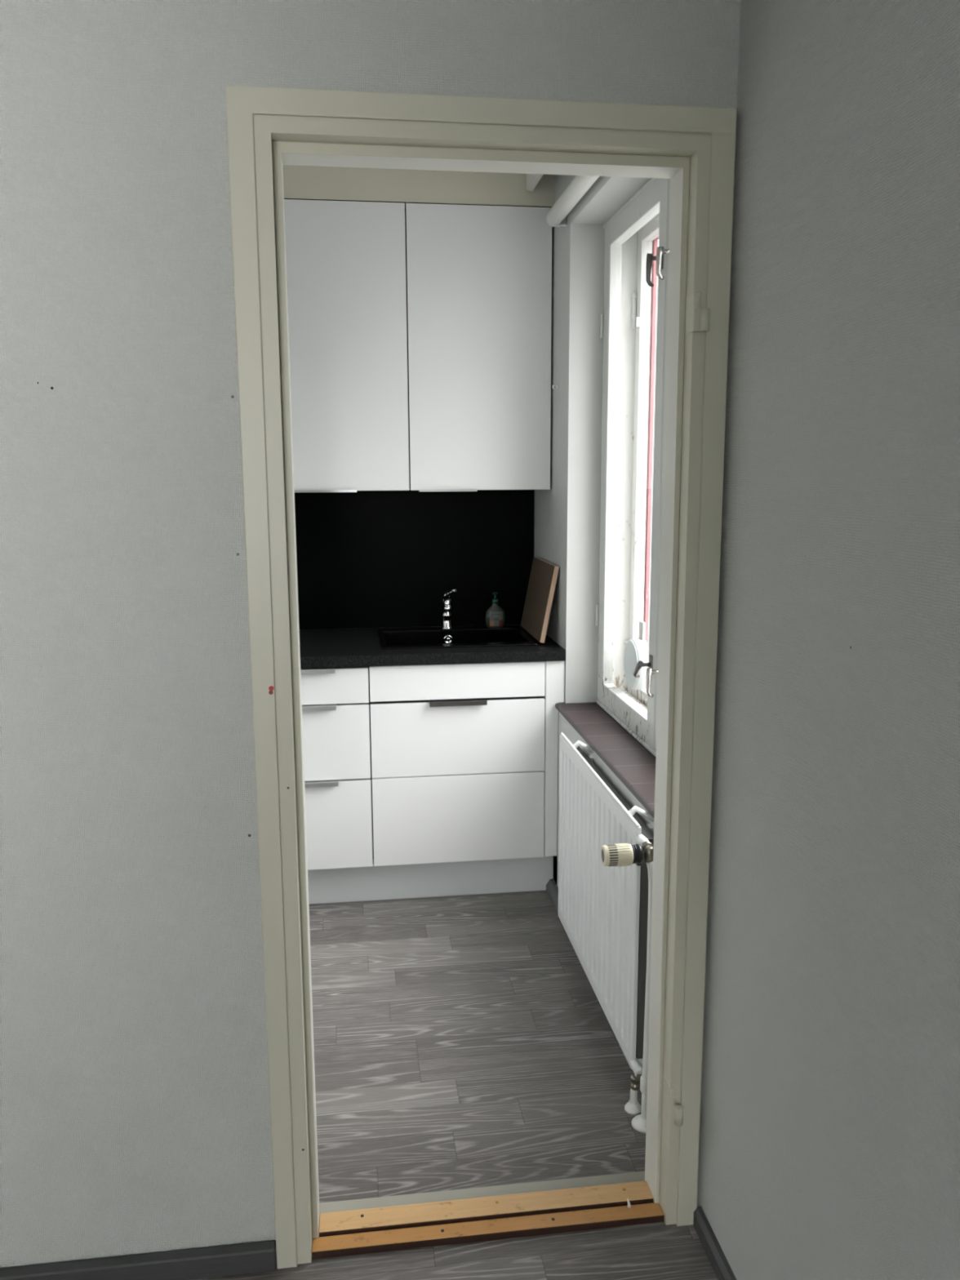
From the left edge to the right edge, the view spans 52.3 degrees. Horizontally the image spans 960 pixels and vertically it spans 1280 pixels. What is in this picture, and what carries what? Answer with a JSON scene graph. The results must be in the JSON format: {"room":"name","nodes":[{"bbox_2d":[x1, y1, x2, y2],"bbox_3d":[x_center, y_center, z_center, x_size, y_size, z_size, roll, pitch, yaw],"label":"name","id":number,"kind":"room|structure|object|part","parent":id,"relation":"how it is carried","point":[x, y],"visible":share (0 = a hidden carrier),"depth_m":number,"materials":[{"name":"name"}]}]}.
{"room":"empty room","nodes":[
{"label":"empty room","id":0,"kind":"room"},
{"bbox_2d":[0,0,740,1268],"bbox_3d":[-1.635,-0.072,1.559,4.363,2.620,0.100,-1,10,-7],"label":"wall","id":1,"kind":"structure","parent":0,"point":[135,1105],"depth_m":1.64,"materials":[{"name":"paint"}]},
{"bbox_2d":[0,1240,276,1279],"bbox_3d":[-2.086,1.219,1.649,3.424,0.047,0.028,-1,10,-7],"label":"baseboard","id":2,"kind":"structure","parent":1,"relation":"attached to","point":[257,1256],"depth_m":1.83,"materials":[{"name":"grey wood"}]},
{"bbox_2d":[225,84,737,1269],"bbox_3d":[0.013,0.149,1.798,0.830,2.090,0.141,-1,10,-7],"label":"door frame","id":3,"kind":"structure","parent":1,"relation":"in","point":[268,129],"depth_m":1.70,"materials":[{"name":"beige paint"}]},
{"bbox_2d":[299,488,507,630],"bbox_3d":[-0.230,-0.467,3.869,1.482,2.620,0.100,-1,10,-7],"label":"wall","id":4,"kind":"structure","parent":0,"point":[409,489],"depth_m":3.88,"materials":[{"name":"paint"}]},
{"bbox_2d":[300,666,373,870],"bbox_3d":[-0.609,0.396,3.593,0.403,0.709,0.604,-1,10,-7],"label":"lower cabinet","id":5,"kind":"object","parent":4,"relation":"attached to","point":[336,740],"visible":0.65,"depth_m":3.33,"materials":[{"name":"laminate"}]},
{"bbox_3d":[-0.577,0.103,3.256,0.188,0.016,0.033,-1,10,-7],"label":"handle","id":6,"kind":"part","parent":5,"relation":"part of","materials":[{"name":"metal"}]},
{"bbox_3d":[-0.576,0.228,3.277,0.188,0.016,0.033,-1,10,-7],"label":"handle","id":7,"kind":"part","parent":5,"relation":"part of","materials":[{"name":"metal"}]},
{"bbox_3d":[-0.575,0.489,3.321,0.188,0.016,0.033,-1,10,-7],"label":"handle","id":8,"kind":"part","parent":5,"relation":"part of","materials":[{"name":"metal"}]},
{"bbox_3d":[-0.575,0.157,3.276,0.401,0.120,0.018,-1,10,-7],"label":"drawer","id":9,"kind":"part","parent":5,"relation":"part of","materials":[{"name":"white wood"}]},
{"bbox_3d":[-0.574,0.350,3.309,0.401,0.258,0.018,-1,10,-7],"label":"drawer","id":10,"kind":"part","parent":5,"relation":"part of","materials":[{"name":"white wood"}]},
{"bbox_3d":[-0.573,0.637,3.357,0.401,0.312,0.018,-1,10,-7],"label":"drawer","id":11,"kind":"part","parent":5,"relation":"part of","materials":[{"name":"white laminate"}]},
{"bbox_2d":[284,199,408,492],"bbox_3d":[-0.524,-1.015,3.496,0.508,0.958,0.370,-1,10,-7],"label":"upper cabinet","id":12,"kind":"object","parent":4,"relation":"attached to","point":[346,260],"visible":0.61,"depth_m":3.33,"materials":[{"name":"laminate"}]},
{"bbox_3d":[-0.537,-0.518,3.405,0.216,0.008,0.034,-1,10,-7],"label":"handle","id":13,"kind":"part","parent":12,"relation":"part of","materials":[{"name":"metal"}]},
{"bbox_2d":[282,164,554,207],"bbox_3d":[-0.305,-1.610,3.438,1.082,0.222,0.350,-1,10,-7],"label":"wall","id":14,"kind":"structure","parent":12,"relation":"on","point":[405,186],"depth_m":3.29,"materials":[{"name":"beige paint"}]},
{"bbox_2d":[294,489,534,629],"bbox_3d":[-0.321,-0.316,3.824,1.080,0.537,0.012,-1,10,-7],"label":"backsplash","id":15,"kind":"structure","parent":4,"relation":"attached to","point":[365,559],"depth_m":3.83,"materials":[{"name":"black glass"}]},
{"bbox_2d":[368,661,564,866],"bbox_3d":[-0.075,0.383,3.659,0.670,0.709,0.598,-1,10,-7],"label":"lower cabinet","id":16,"kind":"object","parent":4,"relation":"attached to","point":[457,750],"depth_m":3.38,"materials":[{"name":"laminate"}]},
{"bbox_2d":[299,624,565,668],"bbox_3d":[-0.280,0.018,3.575,1.078,0.038,0.594,-1,10,-7],"label":"countertop","id":17,"kind":"structure","parent":16,"relation":"on","point":[340,647],"depth_m":3.34,"materials":[{"name":"black stone"}]},
{"bbox_2d":[440,588,457,629],"bbox_3d":[-0.116,-0.113,3.713,0.057,0.161,0.173,-1,10,-7],"label":"tap","id":18,"kind":"object","parent":17,"relation":"on","point":[446,615],"visible":1,"depth_m":3.76,"materials":[{"name":"silver metal"}]},
{"bbox_3d":[-0.125,-0.133,3.700,0.028,0.083,0.157,-1,10,-3],"label":"spout","id":19,"kind":"part","parent":18,"relation":"part of","materials":[{"name":"silver metal"}]},
{"bbox_3d":[-0.117,-0.174,3.739,0.031,0.050,0.089,-4,10,-21],"label":"lever","id":20,"kind":"part","parent":18,"relation":"part of","materials":[{"name":"silver metal"}]},
{"bbox_2d":[378,625,537,649],"bbox_3d":[-0.096,0.068,3.634,0.544,0.172,0.440,-1,10,-7],"label":"sink","id":21,"kind":"object","parent":17,"relation":"in","point":[508,635],"visible":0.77,"depth_m":3.75,"materials":[{"name":"black"}]},
{"bbox_2d":[383,629,528,644],"bbox_3d":[-0.094,0.072,3.623,0.520,0.168,0.319,-1,10,-7],"label":"basin","id":22,"kind":"object","parent":21,"relation":"in","point":[410,637],"depth_m":3.76,"materials":[{"name":"black"}]},
{"bbox_2d":[484,591,505,628],"bbox_3d":[0.060,-0.115,3.783,0.079,0.139,0.054,-1,10,-7],"label":"soap bottle","id":23,"kind":"object","parent":21,"relation":"on","point":[495,617],"visible":1,"depth_m":3.77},
{"bbox_2d":[489,621,493,626],"bbox_3d":[0.046,-0.063,3.774,0.017,0.020,0.001,1,10,5],"label":"picture","id":24,"kind":"object","parent":23,"relation":"attached to","point":[491,623],"depth_m":3.77},
{"bbox_2d":[498,619,502,626],"bbox_3d":[0.081,-0.066,3.779,0.015,0.024,0.001,-4,10,-23],"label":"picture","id":25,"kind":"object","parent":23,"relation":"attached to","point":[500,621],"depth_m":3.78},
{"bbox_2d":[520,556,559,643],"bbox_3d":[0.217,-0.155,3.620,0.068,0.271,0.397,-1,10,-7],"label":"chopping board","id":26,"kind":"object","parent":17,"relation":"on","point":[544,574],"visible":1,"depth_m":3.56,"materials":[{"name":"brown wood"}]},
{"bbox_3d":[-0.074,0.337,3.373,0.601,0.258,0.018,-1,10,-7],"label":"drawer","id":27,"kind":"part","parent":16,"relation":"part of","materials":[{"name":"white wood"}]},
{"bbox_3d":[-0.072,0.623,3.421,0.601,0.315,0.018,-1,10,-7],"label":"drawer","id":28,"kind":"part","parent":16,"relation":"part of","materials":[{"name":"white wood"}]},
{"bbox_3d":[-0.075,0.214,3.342,0.196,0.016,0.033,-1,10,-7],"label":"handle","id":29,"kind":"part","parent":16,"relation":"part of","materials":[{"name":"metal"}]},
{"bbox_3d":[0.260,0.419,3.432,0.066,0.707,0.018,-1,10,-7],"label":"filler panel","id":30,"kind":"part","parent":16,"relation":"part of","materials":[{"name":"white wood"}]},
{"bbox_2d":[404,203,551,491],"bbox_3d":[-0.020,-1.028,3.561,0.500,0.958,0.370,-1,10,-7],"label":"upper cabinet","id":31,"kind":"object","parent":4,"relation":"attached to","point":[478,278],"visible":0.84,"depth_m":3.39,"materials":[{"name":"laminate"}]},
{"bbox_3d":[-0.113,-0.529,3.460,0.204,0.008,0.034,-1,10,-7],"label":"handle","id":32,"kind":"part","parent":31,"relation":"part of","materials":[{"name":"metal"}]},
{"bbox_2d":[191,890,718,1279],"bbox_3d":[-1.366,1.455,0.521,4.550,0.050,6.900,-1,10,-7],"label":"floor","id":33,"kind":"structure","parent":0,"point":[465,1041],"depth_m":2.43,"materials":[{"name":"grey wood"}]},
{"bbox_2d":[307,855,553,904],"bbox_3d":[-0.259,0.849,3.494,1.056,0.150,0.016,-1,10,-7],"label":"kickboard","id":34,"kind":"object","parent":33,"relation":"on","point":[373,882],"visible":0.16,"depth_m":3.50,"materials":[{"name":"white laminate"}]},
{"bbox_2d":[319,1171,644,1213],"bbox_3d":[0.017,1.164,2.051,0.780,0.004,0.051,-1,10,-7],"label":"trim","id":35,"kind":"structure","parent":33,"relation":"on","point":[472,1193],"depth_m":2.06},
{"bbox_2d":[311,1181,664,1258],"bbox_3d":[0.018,1.167,1.977,0.702,0.024,0.094,-1,10,-7],"label":"threshold","id":36,"kind":"object","parent":33,"relation":"on","point":[394,1228],"visible":1,"depth_m":1.97,"materials":[{"name":"brown wood"}]},
{"bbox_2d":[626,1198,631,1207],"bbox_3d":[0.303,1.153,2.001,0.008,0.014,0.016,-1,10,-7],"label":"flake","id":37,"kind":"object","parent":36,"relation":"on","point":[628,1201],"visible":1,"depth_m":2.00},
{"bbox_2d":[624,1073,642,1115],"bbox_3d":[0.365,1.064,2.319,0.042,0.111,0.048,-1,10,-7],"label":"pipe","id":38,"kind":"object","parent":33,"relation":"on","point":[633,1107],"visible":0.95,"depth_m":2.31,"materials":[{"name":"white metal"}]},
{"bbox_2d":[631,861,653,1133],"bbox_3d":[0.381,0.810,2.222,0.060,0.643,0.060,-1,10,-7],"label":"pipe","id":39,"kind":"object","parent":33,"relation":"on","point":[638,1122],"visible":0.57,"depth_m":2.23,"materials":[{"name":"white metal"}]},
{"bbox_2d":[533,0,959,1279],"bbox_3d":[0.705,0.005,1.036,0.337,2.620,5.840,-1,10,-7],"label":"wall","id":40,"kind":"structure","parent":0,"point":[829,1142],"depth_m":1.38,"materials":[{"name":"paint"}]},
{"bbox_2d":[551,384,558,389],"bbox_3d":[0.259,-0.871,3.366,0.020,0.016,0.016,-1,10,-7],"label":"wall hook","id":41,"kind":"object","parent":40,"relation":"attached to","point":[557,385],"visible":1,"depth_m":3.36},
{"bbox_2d":[546,175,599,226],"bbox_3d":[0.341,-1.257,2.483,0.064,0.057,1.458,-1,10,-7],"label":"tube","id":42,"kind":"object","parent":40,"relation":"attached to","point":[580,185],"visible":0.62,"depth_m":2.92,"materials":[{"name":"white plastic"}]},
{"bbox_2d":[546,878,606,1017],"bbox_3d":[0.310,0.960,3.140,0.028,0.044,0.885,-1,10,-7],"label":"baseboard","id":43,"kind":"structure","parent":40,"relation":"attached to","point":[552,889],"depth_m":3.47,"materials":[{"name":"white wood"}]},
{"bbox_2d":[558,732,653,1075],"bbox_3d":[0.336,0.658,2.643,0.154,0.620,0.918,0,10,-1],"label":"radiator","id":44,"kind":"object","parent":40,"relation":"attached to","point":[605,847],"visible":0.99,"depth_m":2.52,"materials":[{"name":"white metal"}]},
{"bbox_3d":[0.304,0.477,2.172,0.065,0.050,0.050,-1,10,-7],"label":"thermostat knob","id":45,"kind":"part","parent":44,"relation":"part of","materials":[{"name":"beige plastic"}]},
{"bbox_2d":[555,177,671,817],"bbox_3d":[0.516,-0.451,2.614,0.342,1.606,1.405,-1,10,-7],"label":"window","id":46,"kind":"structure","parent":40,"relation":"in","point":[620,726],"depth_m":3.16,"materials":[{"name":"white paint"}]},
{"bbox_3d":[0.425,0.335,2.732,0.147,0.014,1.361,-1,10,-7],"label":"sill","id":47,"kind":"part","parent":46,"relation":"part of","materials":[{"name":"brown tile"}]},
{"bbox_3d":[0.570,-0.456,2.626,0.151,1.600,1.395,-1,10,-7],"label":"frame","id":48,"kind":"part","parent":46,"relation":"part of","materials":[{"name":"white paint"}]},
{"bbox_3d":[0.464,-0.507,2.952,0.038,1.547,0.637,-1,10,-7],"label":"sash","id":49,"kind":"part","parent":46,"relation":"part of","materials":[{"name":"white paint"}]},
{"bbox_2d":[623,620,648,689],"bbox_3d":[0.513,0.051,3.192,0.046,0.223,0.166,-1,10,-7],"label":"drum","id":50,"kind":"object","parent":46,"relation":"attached to","point":[636,650],"visible":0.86,"depth_m":3.16,"materials":[{"name":"white paint"}]},
{"bbox_3d":[0.527,-0.028,3.188,0.012,0.065,0.045,-1,10,-7],"label":"mounting plate","id":51,"kind":"part","parent":50,"relation":"part of","materials":[{"name":"white paint"}]},
{"bbox_3d":[0.461,0.076,2.777,0.044,0.074,0.060,-1,10,-7],"label":"handle","id":52,"kind":"part","parent":46,"relation":"part of","materials":[{"name":"metal"}]},
{"bbox_3d":[0.571,-0.513,2.948,0.036,1.522,0.663,-1,10,-7],"label":"sash","id":53,"kind":"part","parent":46,"relation":"part of","materials":[{"name":"white paint"}]},
{"bbox_3d":[0.665,-0.450,2.622,0.045,1.570,1.380,-1,10,-7],"label":"outside trim","id":54,"kind":"part","parent":46,"relation":"part of","materials":[{"name":"white wood"}]},
{"bbox_3d":[0.474,0.108,2.674,0.044,0.100,0.020,-1,10,-7],"label":"handle","id":55,"kind":"part","parent":46,"relation":"part of","materials":[{"name":"silver metal"}]},
{"bbox_3d":[0.459,-0.982,2.579,0.044,0.102,0.020,-1,10,-7],"label":"handle","id":56,"kind":"part","parent":46,"relation":"part of","materials":[{"name":"metal"}]},
{"bbox_3d":[0.551,-0.398,2.303,0.038,1.547,0.674,-1,10,-7],"label":"sash","id":57,"kind":"part","parent":46,"relation":"part of","materials":[{"name":"white paint"}]},
{"bbox_3d":[0.470,-0.968,2.494,0.044,0.098,0.020,-1,10,-7],"label":"handle","id":58,"kind":"part","parent":46,"relation":"part of","materials":[{"name":"silver metal"}]},
{"bbox_2d":[693,1205,736,1279],"bbox_3d":[0.743,1.540,-0.319,0.015,0.042,4.677,-1,10,-7],"label":"baseboard","id":59,"kind":"structure","parent":40,"relation":"attached to","point":[720,1264],"depth_m":1.88,"materials":[{"name":"grey wood"}]},
{"bbox_3d":[-0.113,-1.631,2.647,1.460,0.080,2.140,-1,10,-7],"label":"ceiling","id":60,"kind":"structure","parent":0,"visible":0},
{"bbox_2d":[526,173,543,191],"bbox_3d":[0.230,-1.539,2.861,0.022,0.175,0.939,-1,10,-7],"label":"board","id":61,"kind":"object","parent":60,"relation":"attached to","point":[532,180],"visible":0.14,"depth_m":3.25,"materials":[{"name":"white wood"}]}
]}

